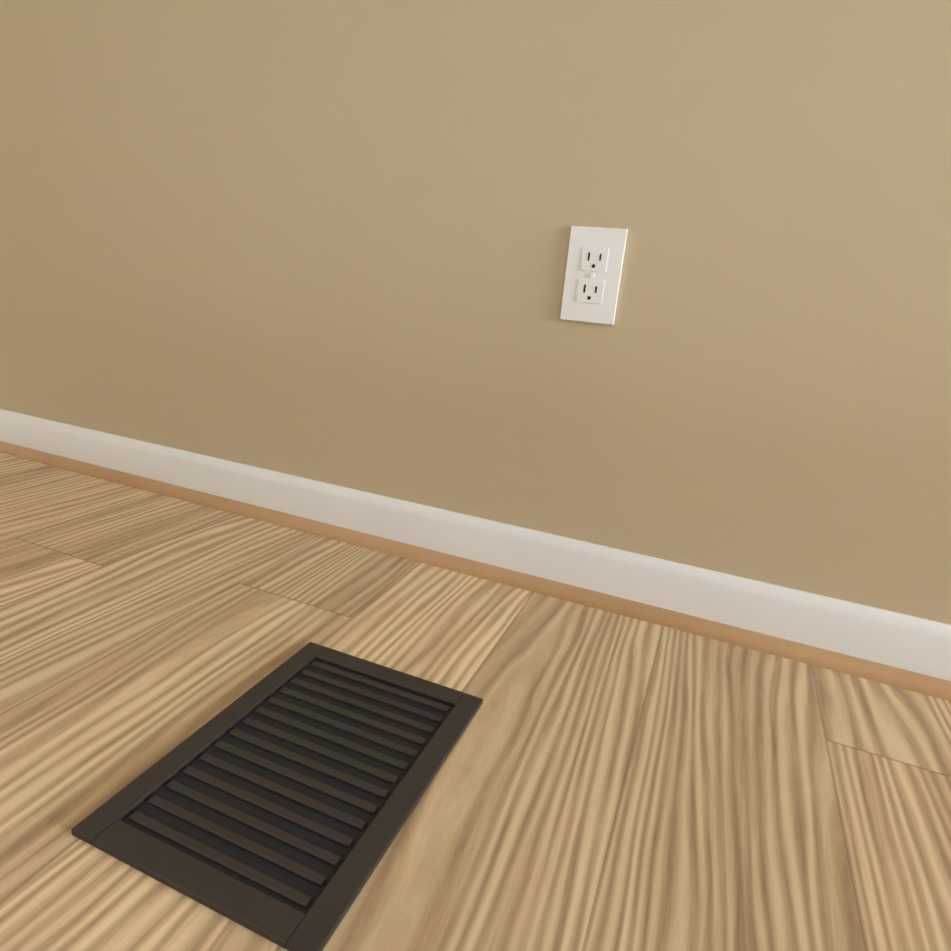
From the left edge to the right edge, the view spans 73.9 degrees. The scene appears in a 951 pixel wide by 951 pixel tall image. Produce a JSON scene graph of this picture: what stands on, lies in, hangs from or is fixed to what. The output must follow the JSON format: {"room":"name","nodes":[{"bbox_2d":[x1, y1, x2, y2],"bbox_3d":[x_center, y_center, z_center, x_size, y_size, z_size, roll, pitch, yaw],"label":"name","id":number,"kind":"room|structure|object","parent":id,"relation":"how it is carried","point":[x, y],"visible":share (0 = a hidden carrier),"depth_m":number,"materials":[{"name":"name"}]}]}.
{"room":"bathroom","nodes":[
{"label":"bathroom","id":0,"kind":"room"},
{"bbox_2d":[0,452,950,950],"bbox_3d":[0.569,1.032,-1.629,5.725,0.060,4.910,12,18,20],"label":"floor","id":1,"kind":"structure","parent":0,"point":[602,780],"depth_m":0.61,"materials":[{"name":"brown wood"}]},
{"bbox_2d":[71,642,482,950],"bbox_3d":[-0.148,0.253,0.570,0.218,0.006,0.295,12,18,20],"label":"floor vent","id":2,"kind":"object","parent":1,"relation":"in","point":[277,805],"visible":1,"depth_m":0.52,"materials":[{"name":"metal"}]},
{"bbox_2d":[0,0,950,624],"bbox_3d":[1.611,-0.731,0.132,5.650,2.440,0.120,12,18,20],"label":"wall","id":3,"kind":"structure","parent":0,"point":[324,240],"depth_m":0.84,"materials":[{"name":"paint"}]},
{"bbox_2d":[0,409,950,700],"bbox_3d":[1.426,0.397,0.433,5.530,0.083,0.029,12,18,20],"label":"baseboard","id":4,"kind":"structure","parent":3,"relation":"attached to","point":[884,647],"depth_m":0.92,"materials":[{"name":"white wood"}]},
{"bbox_2d":[560,226,627,324],"bbox_3d":[0.149,-0.254,0.805,0.070,0.115,0.007,12,18,20],"label":"electrical outlet","id":5,"kind":"object","parent":3,"relation":"attached to","point":[593,272],"visible":1,"depth_m":0.80,"materials":[{"name":"white plastic"}]}
]}

